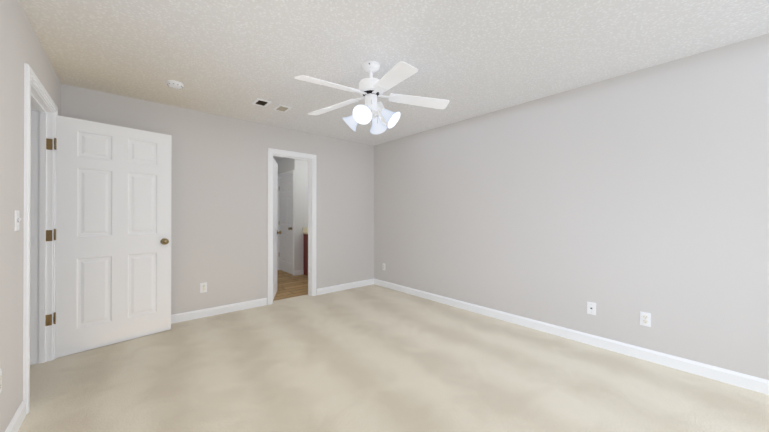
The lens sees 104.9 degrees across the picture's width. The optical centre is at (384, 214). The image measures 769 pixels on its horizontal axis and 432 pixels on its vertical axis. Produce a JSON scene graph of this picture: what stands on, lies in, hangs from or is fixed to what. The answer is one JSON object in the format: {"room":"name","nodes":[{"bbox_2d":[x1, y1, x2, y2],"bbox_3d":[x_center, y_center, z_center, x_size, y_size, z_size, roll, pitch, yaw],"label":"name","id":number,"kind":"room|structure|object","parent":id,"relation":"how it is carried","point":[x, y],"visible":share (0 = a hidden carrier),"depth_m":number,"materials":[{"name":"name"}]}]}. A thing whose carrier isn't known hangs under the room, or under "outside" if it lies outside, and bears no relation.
{"room":"empty bedroom","nodes":[
{"label":"empty bedroom","id":0,"kind":"room"},
{"bbox_2d":[0,0,60,431],"bbox_3d":[-0.988,-0.009,0.315,0.120,2.440,6.610,0,0,-41],"label":"wall","id":1,"kind":"structure","parent":0,"point":[20,45],"depth_m":1.63,"materials":[{"name":"white paint"}]},
{"bbox_2d":[0,369,1,392],"bbox_3d":[-1.884,0.825,1.447,0.008,0.114,0.070,0,0,-41],"label":"electrical outlet","id":2,"kind":"object","parent":1,"relation":"attached to","point":[0,380],"visible":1,"depth_m":1.46,"materials":[{"name":"white plastic"}]},
{"bbox_2d":[5,401,25,431],"bbox_3d":[-0.512,1.162,-0.138,0.014,0.095,5.069,0,0,-41],"label":"baseboard","id":3,"kind":"structure","parent":1,"relation":"attached to","point":[14,425],"depth_m":1.67,"materials":[{"name":"white wood"}]},
{"bbox_2d":[15,210,20,230],"bbox_3d":[-2.076,0.035,1.681,0.019,0.114,0.070,0,0,-41],"label":"light switch","id":4,"kind":"object","parent":1,"relation":"attached to","point":[17,219],"visible":0.98,"depth_m":1.67,"materials":[{"name":"white plastic"}]},
{"bbox_2d":[23,63,57,413],"bbox_3d":[-2.546,0.150,2.117,0.160,2.133,0.967,0,0,-41],"label":"door frame","id":5,"kind":"structure","parent":1,"relation":"attached to","point":[39,277],"depth_m":2.41,"materials":[{"name":"white wood"}]},
{"bbox_2d":[54,115,171,357],"bbox_3d":[-2.524,0.189,2.812,0.165,2.045,0.829,0,0,39],"label":"bedroom door","id":6,"kind":"structure","parent":1,"relation":"in","point":[112,234],"depth_m":2.75,"materials":[{"name":"white paint"}]},
{"bbox_2d":[61,84,373,314],"bbox_3d":[-1.643,0.003,4.037,3.755,2.440,0.120,0,0,-41],"label":"wall","id":7,"kind":"structure","parent":0,"point":[219,204],"depth_m":3.73,"materials":[{"name":"white paint"}]},
{"bbox_2d":[200,282,206,292],"bbox_3d":[-2.148,0.872,3.513,0.070,0.114,0.008,0,0,-41],"label":"electrical outlet","id":8,"kind":"object","parent":7,"relation":"attached to","point":[203,287],"visible":1,"depth_m":3.51,"materials":[{"name":"white plastic"}]},
{"bbox_2d":[171,298,266,323],"bbox_3d":[-2.305,1.173,3.372,1.889,0.095,0.014,0,0,-41],"label":"baseboard","id":9,"kind":"structure","parent":7,"relation":"attached to","point":[196,314],"depth_m":3.59,"materials":[{"name":"white wood"}]},
{"bbox_2d":[273,158,280,298],"bbox_3d":[-1.655,0.207,4.437,0.165,2.020,0.578,0,0,-14],"label":"hall door","id":10,"kind":"structure","parent":7,"relation":"in","point":[275,221],"depth_m":4.45,"materials":[{"name":"white paint"}]},
{"bbox_2d":[268,148,315,304],"bbox_3d":[-1.350,0.164,4.290,0.722,2.121,0.160,0,0,-41],"label":"door frame","id":11,"kind":"structure","parent":7,"relation":"attached to","point":[310,158],"depth_m":4.43,"materials":[{"name":"white wood"}]},
{"bbox_2d":[317,279,372,294],"bbox_3d":[-0.613,1.178,4.834,1.079,0.095,0.014,0,0,-41],"label":"baseboard","id":12,"kind":"structure","parent":7,"relation":"attached to","point":[340,287],"depth_m":4.79,"materials":[{"name":"white wood"}]},
{"bbox_2d":[276,158,299,270],"bbox_3d":[-2.331,0.012,6.634,0.120,2.440,1.750,0,0,-41],"label":"wall","id":13,"kind":"structure","parent":0,"point":[286,164],"depth_m":5.98,"materials":[{"name":"white paint"}]},
{"bbox_2d":[279,175,292,273],"bbox_3d":[-2.103,0.213,6.256,0.100,2.020,0.724,0,0,-41],"label":"hall door","id":14,"kind":"structure","parent":13,"relation":"in","point":[285,223],"depth_m":6.28,"materials":[{"name":"white paint"}]},
{"bbox_2d":[278,170,293,275],"bbox_3d":[-2.046,0.170,6.304,0.160,2.121,0.862,0,0,-41],"label":"door frame","id":15,"kind":"structure","parent":13,"relation":"attached to","point":[285,174],"depth_m":5.97,"materials":[{"name":"white wood"}]},
{"bbox_2d":[273,270,307,300],"bbox_3d":[-1.771,1.260,6.135,3.440,0.060,3.230,0,0,-41],"label":"floor","id":16,"kind":"structure","parent":0,"point":[289,285],"depth_m":5.09,"materials":[{"name":"wood"}]},
{"bbox_2d":[303,227,307,275],"bbox_3d":[-1.011,0.751,6.221,1.240,0.960,0.585,0,0,-41],"label":"bathroom vanity","id":17,"kind":"object","parent":16,"relation":"on","point":[305,255],"visible":0.02,"depth_m":5.98,"materials":[{"name":"brown wood"}]},
{"bbox_2d":[300,160,307,269],"bbox_3d":[-1.087,0.012,6.632,1.760,2.440,0.120,0,0,-41],"label":"wall","id":18,"kind":"structure","parent":0,"point":[303,193],"depth_m":6.06,"materials":[{"name":"white paint"}]},
{"bbox_2d":[294,270,303,275],"bbox_3d":[-1.134,1.184,6.499,1.760,0.095,0.014,0,0,-41],"label":"baseboard","id":19,"kind":"structure","parent":18,"relation":"attached to","point":[299,272],"depth_m":5.97,"materials":[{"name":"white wood"}]},
{"bbox_2d":[18,284,768,431],"bbox_3d":[0.478,1.245,1.577,3.995,0.060,6.610,0,0,-41],"label":"floor carpet","id":20,"kind":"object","parent":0,"point":[373,358],"visible":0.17,"depth_m":2.15,"materials":[{"name":"beige carpet"}]},
{"bbox_2d":[18,0,768,160],"bbox_3d":[-0.199,-1.260,3.135,4.995,0.080,9.840,0,0,-41],"label":"ceiling","id":21,"kind":"structure","parent":0,"point":[467,59],"depth_m":2.17,"materials":[{"name":"paint"}]},
{"bbox_2d":[166,80,183,88],"bbox_3d":[-1.951,-1.204,2.757,0.132,0.035,0.132,0,0,-41],"label":"smoke detector","id":22,"kind":"object","parent":21,"relation":"attached to","point":[175,84],"visible":0.98,"depth_m":2.73,"materials":[{"name":"white plastic"}]},
{"bbox_2d":[252,98,270,106],"bbox_3d":[-1.343,-1.215,3.230,0.150,0.011,0.190,0,0,-41],"label":"ceiling vent","id":23,"kind":"object","parent":21,"relation":"in","point":[261,102],"visible":1,"depth_m":3.22,"materials":[{"name":"white plastic"}]},
{"bbox_2d":[273,104,291,111],"bbox_3d":[-1.174,-1.214,3.402,0.150,0.012,0.190,0,0,-41],"label":"ceiling vent","id":24,"kind":"object","parent":21,"relation":"in","point":[281,108],"visible":1,"depth_m":3.39,"materials":[{"name":"white plastic"}]},
{"bbox_2d":[294,61,448,133],"bbox_3d":[-0.140,-0.958,2.398,1.212,0.529,1.258,0,0,-41],"label":"ceiling fan","id":25,"kind":"object","parent":21,"relation":"hanging from","point":[370,91],"visible":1,"depth_m":2.38,"materials":[{"name":"white metal"}]},
{"bbox_2d":[374,33,768,379],"bbox_3d":[1.944,-0.001,2.848,0.120,2.440,6.610,0,0,-41],"label":"wall","id":26,"kind":"structure","parent":0,"point":[622,201],"depth_m":2.64,"materials":[{"name":"white paint"}]},
{"bbox_2d":[373,279,768,394],"bbox_3d":[1.894,1.172,2.800,0.014,0.095,6.370,0,0,-41],"label":"baseboard","id":27,"kind":"structure","parent":26,"relation":"attached to","point":[752,383],"depth_m":2.63,"materials":[{"name":"white wood"}]},
{"bbox_2d":[587,301,595,314],"bbox_3d":[1.932,0.879,2.762,0.006,0.114,0.070,0,0,-41],"label":"jack","id":28,"kind":"object","parent":26,"relation":"attached to","point":[591,307],"visible":1,"depth_m":2.76,"materials":[{"name":"white plastic"}]},
{"bbox_2d":[640,311,650,326],"bbox_3d":[2.180,0.878,2.474,0.008,0.114,0.070,0,0,-41],"label":"electrical outlet","id":29,"kind":"object","parent":26,"relation":"attached to","point":[645,318],"visible":1,"depth_m":2.47,"materials":[{"name":"white plastic"}]}
]}

